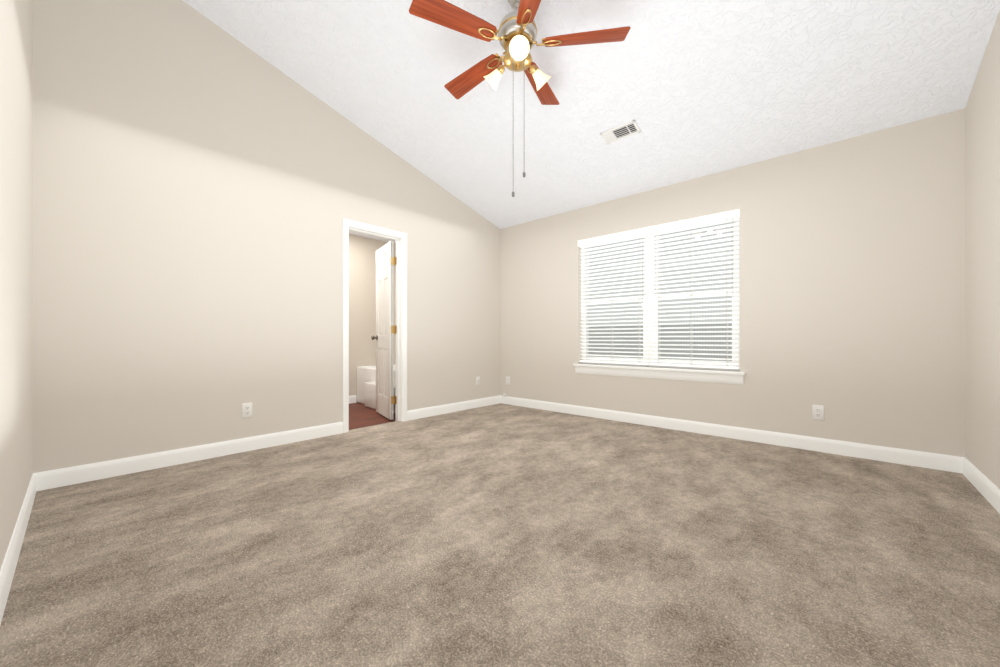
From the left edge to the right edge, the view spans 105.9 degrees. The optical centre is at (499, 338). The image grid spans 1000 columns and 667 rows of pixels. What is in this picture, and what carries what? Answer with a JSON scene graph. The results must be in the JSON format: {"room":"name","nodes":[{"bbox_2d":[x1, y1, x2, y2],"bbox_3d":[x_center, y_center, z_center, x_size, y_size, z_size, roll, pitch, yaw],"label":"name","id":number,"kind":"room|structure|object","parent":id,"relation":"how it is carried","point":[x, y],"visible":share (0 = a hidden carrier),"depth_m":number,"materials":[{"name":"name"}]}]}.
{"room":"empty bedroom","nodes":[
{"label":"empty bedroom","id":0,"kind":"room"},
{"bbox_2d":[0,0,32,569],"bbox_3d":[-1.267,-0.877,0.811,4.510,3.794,0.120,0,0,42],"label":"wall","id":1,"kind":"structure","parent":0,"point":[16,244],"depth_m":1.65,"materials":[{"name":"beige paint"}]},
{"bbox_2d":[0,472,39,624],"bbox_3d":[-1.222,0.865,0.861,4.270,0.110,0.015,0,0,42],"label":"baseboard","id":2,"kind":"structure","parent":1,"relation":"attached to","point":[7,571],"depth_m":1.56,"materials":[{"name":"white wood"}]},
{"bbox_2d":[33,0,499,472],"bbox_3d":[-1.440,-0.877,3.910,0.120,3.794,4.510,0,0,42],"label":"wall","id":3,"kind":"structure","parent":0,"point":[203,186],"depth_m":2.88,"materials":[{"name":"beige paint"}]},
{"bbox_2d":[40,422,342,490],"bbox_3d":[-2.166,0.865,2.998,0.015,0.110,1.881,0,0,42],"label":"baseboard","id":4,"kind":"structure","parent":3,"relation":"attached to","point":[50,479],"depth_m":2.75,"materials":[{"name":"white wood"}]},
{"bbox_2d":[242,403,251,417],"bbox_3d":[-2.075,0.585,3.103,0.009,0.118,0.072,0,0,42],"label":"outlet","id":5,"kind":"object","parent":3,"relation":"attached to","point":[246,409],"visible":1,"depth_m":3.10,"materials":[{"name":"white plastic"}]},
{"bbox_2d":[343,218,406,432],"bbox_3d":[-1.344,-0.125,4.018,0.156,2.114,0.734,0,0,42],"label":"door frame","id":6,"kind":"structure","parent":3,"relation":"attached to","point":[347,223],"depth_m":4.20,"materials":[{"name":"white wood"}]},
{"bbox_2d":[371,241,396,419],"bbox_3d":[-1.352,-0.099,4.537,0.647,2.025,0.244,0,0,42],"label":"door","id":7,"kind":"structure","parent":3,"relation":"in","point":[386,330],"depth_m":4.45,"materials":[{"name":"white paint"}]},
{"bbox_2d":[407,395,499,420],"bbox_3d":[-0.531,0.865,4.827,0.015,0.110,1.551,0,0,42],"label":"baseboard","id":8,"kind":"structure","parent":3,"relation":"attached to","point":[459,406],"depth_m":4.72,"materials":[{"name":"white wood"}]},
{"bbox_2d":[476,376,479,384],"bbox_3d":[-0.293,0.565,5.091,0.017,0.118,0.072,0,0,42],"label":"outlet","id":9,"kind":"object","parent":3,"relation":"attached to","point":[478,380],"visible":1,"depth_m":5.10,"materials":[{"name":"white plastic"}]},
{"bbox_2d":[349,402,395,429],"bbox_3d":[-1.971,0.976,4.579,1.678,0.088,2.960,0,0,42],"label":"floor","id":10,"kind":"structure","parent":0,"point":[361,415],"depth_m":4.49,"materials":[{"name":"brown wood"}]},
{"bbox_2d":[357,364,395,413],"bbox_3d":[-1.325,0.462,5.270,1.513,0.939,0.861,0,0,42],"label":"bathtub","id":11,"kind":"object","parent":10,"relation":"on","point":[366,385],"visible":0.12,"depth_m":5.23,"materials":[{"name":"white ceramic"}]},
{"bbox_2d":[349,234,395,402],"bbox_3d":[-2.559,-0.275,5.105,0.100,2.590,2.960,0,0,42],"label":"wall","id":12,"kind":"structure","parent":0,"point":[362,296],"depth_m":5.61,"materials":[{"name":"beige paint"}]},
{"bbox_2d":[349,395,355,403],"bbox_3d":[-2.770,0.877,4.781,0.015,0.110,1.996,0,0,42],"label":"baseboard","id":13,"kind":"structure","parent":12,"relation":"attached to","point":[352,399],"depth_m":5.47,"materials":[{"name":"white"}]},
{"bbox_2d":[0,403,999,666],"bbox_3d":[0.218,0.970,2.428,4.452,0.100,4.510,0,0,42],"label":"floor","id":14,"kind":"structure","parent":0,"point":[500,535],"depth_m":1.59,"materials":[{"name":"beige carpet"}]},
{"bbox_2d":[183,0,999,243],"bbox_3d":[-0.408,-2.197,2.987,6.130,1.354,4.510,0,0,42],"label":"ceiling","id":15,"kind":"structure","parent":0,"point":[693,89],"depth_m":2.85,"materials":[{"name":"white paint"}]},
{"bbox_2d":[409,0,630,196],"bbox_3d":[0.088,-1.520,2.393,1.253,1.323,1.294,0,0,42],"label":"fan","id":16,"kind":"object","parent":15,"relation":"hanging from","point":[516,31],"visible":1,"depth_m":2.29,"materials":[{"name":"brown wood"}]},
{"bbox_2d":[600,120,640,144],"bbox_3d":[1.054,-1.828,3.310,0.315,0.088,0.153,0,0,42],"label":"ceiling vent","id":17,"kind":"object","parent":15,"relation":"in","point":[622,131],"visible":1,"depth_m":3.30,"materials":[{"name":"white metal"}]},
{"bbox_2d":[500,108,964,456],"bbox_3d":[1.643,-0.305,4.065,4.270,2.650,0.169,0,0,42],"label":"wall","id":18,"kind":"structure","parent":0,"point":[852,285],"depth_m":3.11,"materials":[{"name":"beige paint"}]},
{"bbox_2d":[573,363,744,384],"bbox_3d":[1.587,0.358,4.041,1.770,0.116,0.120,0,0,42],"label":"window sill","id":19,"kind":"structure","parent":18,"relation":"attached to","point":[717,376],"depth_m":3.88,"materials":[{"name":"white wood"}]},
{"bbox_2d":[581,217,739,370],"bbox_3d":[1.648,-0.445,4.109,1.680,1.490,0.076,0,0,42],"label":"window","id":20,"kind":"structure","parent":18,"relation":"in","point":[649,326],"depth_m":4.06,"materials":[{"name":"white plastic"}]},
{"bbox_2d":[578,227,648,364],"bbox_3d":[1.280,-0.456,4.326,0.833,1.472,0.077,0,0,42],"label":"window blind","id":21,"kind":"object","parent":20,"relation":"attached to","point":[620,236],"visible":0.94,"depth_m":4.30,"materials":[{"name":"white plastic"}]},
{"bbox_2d":[648,209,739,368],"bbox_3d":[1.905,-0.456,3.767,0.833,1.472,0.077,0,0,42],"label":"window blind","id":22,"kind":"object","parent":20,"relation":"attached to","point":[712,218],"visible":1,"depth_m":3.75,"materials":[{"name":"white plastic"}]},
{"bbox_2d":[500,395,959,472],"bbox_3d":[1.588,0.865,4.004,4.270,0.110,0.015,0,0,42],"label":"baseboard","id":23,"kind":"structure","parent":18,"relation":"attached to","point":[943,462],"depth_m":3.31,"materials":[{"name":"white wood"}]},
{"bbox_2d":[812,405,823,419],"bbox_3d":[2.607,0.602,3.096,0.072,0.118,0.009,0,0,42],"label":"outlet","id":24,"kind":"object","parent":18,"relation":"attached to","point":[817,412],"visible":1,"depth_m":3.09,"materials":[{"name":"white plastic"}]},
{"bbox_2d":[965,10,999,488],"bbox_3d":[1.832,-0.877,0.984,0.120,3.794,4.510,0,0,42],"label":"wall","id":25,"kind":"structure","parent":0,"point":[982,281],"depth_m":2.26,"materials":[{"name":"beige paint"}]},
{"bbox_2d":[960,457,999,513],"bbox_3d":[1.769,0.865,1.014,0.015,0.110,4.170,0,0,42],"label":"baseboard","id":26,"kind":"structure","parent":25,"relation":"attached to","point":[985,487],"depth_m":2.24,"materials":[{"name":"white wood"}]},
{"label":"outside","id":27,"kind":"structure","parent":0,"visible":0},
{"bbox_2d":[588,226,731,360],"bbox_3d":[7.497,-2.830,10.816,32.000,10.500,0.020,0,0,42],"label":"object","id":28,"kind":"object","parent":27,"point":[671,330],"depth_m":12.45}
]}

